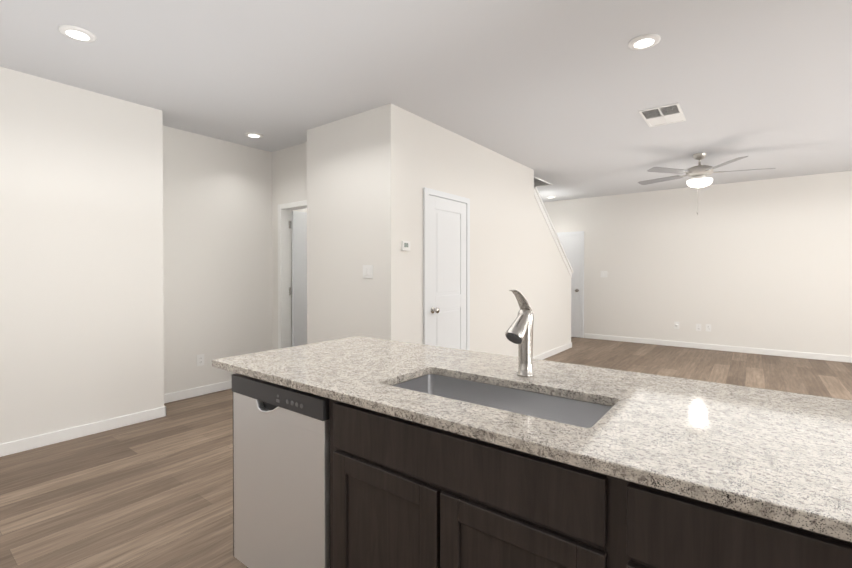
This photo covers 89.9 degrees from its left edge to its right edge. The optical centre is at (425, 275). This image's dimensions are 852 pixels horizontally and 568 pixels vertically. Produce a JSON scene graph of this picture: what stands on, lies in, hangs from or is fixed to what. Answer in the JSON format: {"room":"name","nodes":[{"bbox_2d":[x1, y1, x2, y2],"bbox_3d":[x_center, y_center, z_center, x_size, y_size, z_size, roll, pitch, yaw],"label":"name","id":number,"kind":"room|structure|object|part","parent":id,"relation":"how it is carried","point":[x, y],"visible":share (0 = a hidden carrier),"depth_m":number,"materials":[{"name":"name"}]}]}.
{"room":"kitchen","nodes":[
{"label":"kitchen","id":0,"kind":"room"},
{"bbox_2d":[0,66,163,443],"bbox_3d":[-3.864,-0.089,2.295,0.535,2.740,4.270,0,1,37],"label":"wall","id":1,"kind":"structure","parent":0,"point":[81,271],"depth_m":3.34,"materials":[{"name":"white paint"}]},
{"bbox_2d":[0,406,165,456],"bbox_3d":[-3.642,1.237,2.147,0.013,0.090,4.283,0,1,37],"label":"baseboard","id":2,"kind":"structure","parent":1,"relation":"attached to","point":[22,445],"depth_m":3.34,"materials":[{"name":"white wood"}]},
{"bbox_2d":[164,380,231,402],"bbox_3d":[-2.267,1.213,4.630,0.013,0.090,1.360,0,1,37],"label":"baseboard","id":3,"kind":"structure","parent":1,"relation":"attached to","point":[184,394],"depth_m":4.46,"materials":[{"name":"white wood"}]},
{"bbox_2d":[163,125,306,393],"bbox_3d":[-1.661,-0.120,5.519,0.120,2.740,3.530,0,1,37],"label":"wall","id":4,"kind":"structure","parent":0,"point":[217,239],"depth_m":4.59,"materials":[{"name":"white paint"}]},
{"bbox_2d":[197,354,203,365],"bbox_3d":[-2.371,0.890,4.492,0.009,0.120,0.075,0,1,37],"label":"outlet","id":5,"kind":"object","parent":4,"relation":"attached to","point":[200,359],"visible":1,"depth_m":4.49,"materials":[{"name":"white plastic"}]},
{"bbox_2d":[272,142,306,349],"bbox_3d":[-1.417,-0.114,4.899,1.020,2.740,0.120,0,1,37],"label":"wall","id":6,"kind":"structure","parent":0,"point":[289,174],"depth_m":5.02,"materials":[{"name":"white paint"}]},
{"bbox_2d":[278,200,306,348],"bbox_3d":[-1.357,0.211,4.842,0.890,2.090,0.143,0,1,37],"label":"trim","id":7,"kind":"structure","parent":6,"relation":"attached to","point":[284,277],"depth_m":5.05,"materials":[{"name":"white wood"}]},
{"bbox_2d":[289,211,306,346],"bbox_3d":[-1.351,0.230,5.396,0.111,2.018,0.805,0,1,37],"label":"door leaf","id":8,"kind":"structure","parent":6,"relation":"in","point":[298,227],"depth_m":5.18,"materials":[{"name":"white wood"}]},
{"bbox_2d":[307,103,417,343],"bbox_3d":[-0.647,-0.107,4.155,1.149,2.740,0.367,0,1,37],"label":"wall","id":9,"kind":"structure","parent":0,"point":[361,189],"depth_m":3.90,"materials":[{"name":"white paint"}]},
{"bbox_2d":[363,265,372,278],"bbox_3d":[-0.522,-0.034,3.823,0.125,0.120,0.008,0,1,37],"label":"light switch","id":10,"kind":"object","parent":9,"relation":"attached to","point":[367,271],"visible":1,"depth_m":3.82,"materials":[{"name":"white plastic"}]},
{"bbox_2d":[401,241,409,250],"bbox_3d":[-0.178,-0.264,3.800,0.023,0.084,0.100,0,1,37],"label":"thermostat","id":11,"kind":"object","parent":9,"relation":"attached to","point":[405,245],"visible":1,"depth_m":3.78,"materials":[{"name":"white plastic"}]},
{"bbox_2d":[0,337,851,567],"bbox_3d":[1.214,1.326,2.782,10.720,0.100,11.430,0,1,37],"label":"floor","id":12,"kind":"structure","parent":0,"point":[156,493],"depth_m":2.71,"materials":[{"name":"brown wood"}]},
{"bbox_2d":[232,373,329,567],"bbox_3d":[-0.405,0.851,1.865,0.598,0.867,0.596,0,1,37],"label":"dishwasher","id":13,"kind":"object","parent":12,"relation":"on","point":[281,476],"visible":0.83,"depth_m":1.61,"materials":[{"name":"silver metal"}]},
{"bbox_2d":[329,399,851,567],"bbox_3d":[0.573,0.849,1.193,2.975,0.884,0.709,0,1,37],"label":"base cabinet","id":14,"kind":"object","parent":12,"relation":"on","point":[404,493],"visible":0.6,"depth_m":1.04,"materials":[{"name":"brown wood"}]},
{"bbox_2d":[212,336,851,541],"bbox_3d":[0.560,0.338,1.282,3.110,0.135,0.881,0,1,37],"label":"countertop","id":15,"kind":"structure","parent":14,"relation":"on","point":[780,456],"depth_m":1.11,"materials":[{"name":"beige stone"}]},
{"bbox_2d":[392,374,611,427],"bbox_3d":[0.210,0.507,1.399,0.769,0.204,0.359,0,1,37],"label":"sink basin","id":16,"kind":"object","parent":15,"relation":"in","point":[578,413],"visible":0.04,"depth_m":1.52,"materials":[{"name":"silver metal"}]},
{"bbox_2d":[505,290,533,376],"bbox_3d":[0.345,0.211,1.572,0.077,0.322,0.130,0,1,37],"label":"faucet","id":17,"kind":"object","parent":15,"relation":"on","point":[519,331],"visible":1,"depth_m":1.57,"materials":[{"name":"silver metal"}]},
{"bbox_2d":[0,0,851,201],"bbox_3d":[1.214,-1.524,2.755,10.720,0.120,11.430,0,1,37],"label":"ceiling","id":18,"kind":"structure","parent":0,"point":[559,95],"depth_m":3.07,"materials":[{"name":"white paint"}]},
{"bbox_2d":[58,25,96,41],"bbox_3d":[-2.104,-1.456,2.579,0.184,0.011,0.184,0,1,37],"label":"recessed light","id":19,"kind":"object","parent":18,"relation":"in","point":[77,33],"visible":1,"depth_m":2.56,"materials":[{"name":"white plastic"}]},
{"bbox_2d":[245,132,262,137],"bbox_3d":[-1.811,-1.474,4.495,0.184,0.011,0.184,0,1,37],"label":"recessed light","id":20,"kind":"object","parent":18,"relation":"in","point":[253,135],"visible":1,"depth_m":4.48,"materials":[{"name":"white plastic"}]},
{"bbox_2d":[534,177,552,186],"bbox_3d":[1.708,-1.497,6.852,0.370,0.010,0.800,0,1,37],"label":"ceiling vent","id":21,"kind":"object","parent":18,"relation":"in","point":[538,182],"visible":0.42,"depth_m":6.92,"materials":[{"name":"white metal"}]},
{"bbox_2d":[628,34,660,49],"bbox_3d":[1.365,-1.457,2.672,0.184,0.011,0.184,0,1,37],"label":"recessed light","id":22,"kind":"object","parent":18,"relation":"in","point":[645,41],"visible":1,"depth_m":2.66,"materials":[{"name":"white plastic"}]},
{"bbox_2d":[639,103,685,126],"bbox_3d":[2.184,-1.470,3.934,0.310,0.010,0.520,0,1,37],"label":"ceiling vent","id":23,"kind":"object","parent":18,"relation":"in","point":[663,115],"visible":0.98,"depth_m":3.91,"materials":[{"name":"white metal"}]},
{"bbox_2d":[638,153,774,214],"bbox_3d":[3.393,-1.113,5.287,1.457,0.749,1.386,0,1,37],"label":"ceiling fan","id":24,"kind":"object","parent":18,"relation":"hanging from","point":[699,173],"visible":1,"depth_m":5.16,"materials":[{"name":"silver metal"}]},
{"bbox_3d":[3.285,-0.957,5.167,0.014,0.440,0.013,0,1,37],"label":"chain","id":25,"kind":"part","parent":24,"relation":"part of","materials":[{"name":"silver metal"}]},
{"bbox_3d":[3.359,-1.128,5.242,0.276,0.082,0.276,0,1,37],"label":"lamp shade","id":26,"kind":"part","parent":24,"relation":"part of","materials":[{"name":"white glass"}]},
{"bbox_2d":[417,116,570,356],"bbox_3d":[1.158,-0.121,5.669,0.120,2.740,4.230,0,1,37],"label":"wall","id":27,"kind":"structure","parent":0,"point":[513,245],"depth_m":5.20,"materials":[{"name":"white paint"}]},
{"bbox_2d":[423,187,469,349],"bbox_3d":[0.252,0.215,4.310,0.088,2.092,0.800,0,1,37],"label":"closet door","id":28,"kind":"structure","parent":27,"relation":"in","point":[446,269],"depth_m":4.30,"materials":[{"name":"white wood"}]},
{"bbox_2d":[532,342,571,359],"bbox_3d":[1.485,1.200,6.003,0.017,0.090,3.348,0,1,37],"label":"baseboard","id":29,"kind":"structure","parent":27,"relation":"attached to","point":[542,356],"depth_m":6.64,"materials":[{"name":"white wood"}]},
{"bbox_2d":[534,187,572,277],"bbox_3d":[1.970,-0.606,6.724,0.173,1.315,1.620,0,1,37],"label":"trim","id":30,"kind":"structure","parent":27,"relation":"attached to","point":[551,228],"depth_m":6.57,"materials":[{"name":"white wood"}]},
{"bbox_2d":[543,171,851,355],"bbox_3d":[4.648,-0.137,7.261,10.720,2.740,0.120,0,1,37],"label":"wall","id":31,"kind":"structure","parent":0,"point":[764,264],"depth_m":6.99,"materials":[{"name":"white paint"}]},
{"bbox_2d":[557,231,583,337],"bbox_3d":[2.700,0.174,8.619,0.934,2.092,0.088,0,1,37],"label":"entry door","id":32,"kind":"structure","parent":31,"relation":"in","point":[572,243],"depth_m":8.44,"materials":[{"name":"white wood"}]},
{"bbox_2d":[601,271,606,276],"bbox_3d":[3.393,-0.025,8.140,0.125,0.120,0.008,0,1,37],"label":"light switch","id":33,"kind":"object","parent":31,"relation":"attached to","point":[603,273],"visible":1,"depth_m":8.14,"materials":[{"name":"white plastic"}]},
{"bbox_2d":[674,322,678,328],"bbox_3d":[4.350,0.862,7.408,0.075,0.120,0.023,0,1,37],"label":"outlet","id":34,"kind":"object","parent":31,"relation":"attached to","point":[676,325],"visible":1,"depth_m":7.42,"materials":[{"name":"white plastic"}]},
{"bbox_2d":[696,324,700,330],"bbox_3d":[4.609,0.874,7.219,0.075,0.120,0.009,0,1,37],"label":"outlet","id":35,"kind":"object","parent":31,"relation":"attached to","point":[698,327],"visible":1,"depth_m":7.22,"materials":[{"name":"white plastic"}]},
{"bbox_2d":[706,324,710,331],"bbox_3d":[4.720,0.875,7.134,0.075,0.120,0.009,0,1,37],"label":"outlet","id":36,"kind":"object","parent":31,"relation":"attached to","point":[708,327],"visible":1,"depth_m":7.13,"materials":[{"name":"white plastic"}]},
{"bbox_2d":[584,333,851,362],"bbox_3d":[5.938,1.198,6.202,7.130,0.090,0.017,0,1,37],"label":"baseboard","id":37,"kind":"structure","parent":31,"relation":"attached to","point":[828,357],"depth_m":6.96,"materials":[{"name":"white wood"}]}
]}

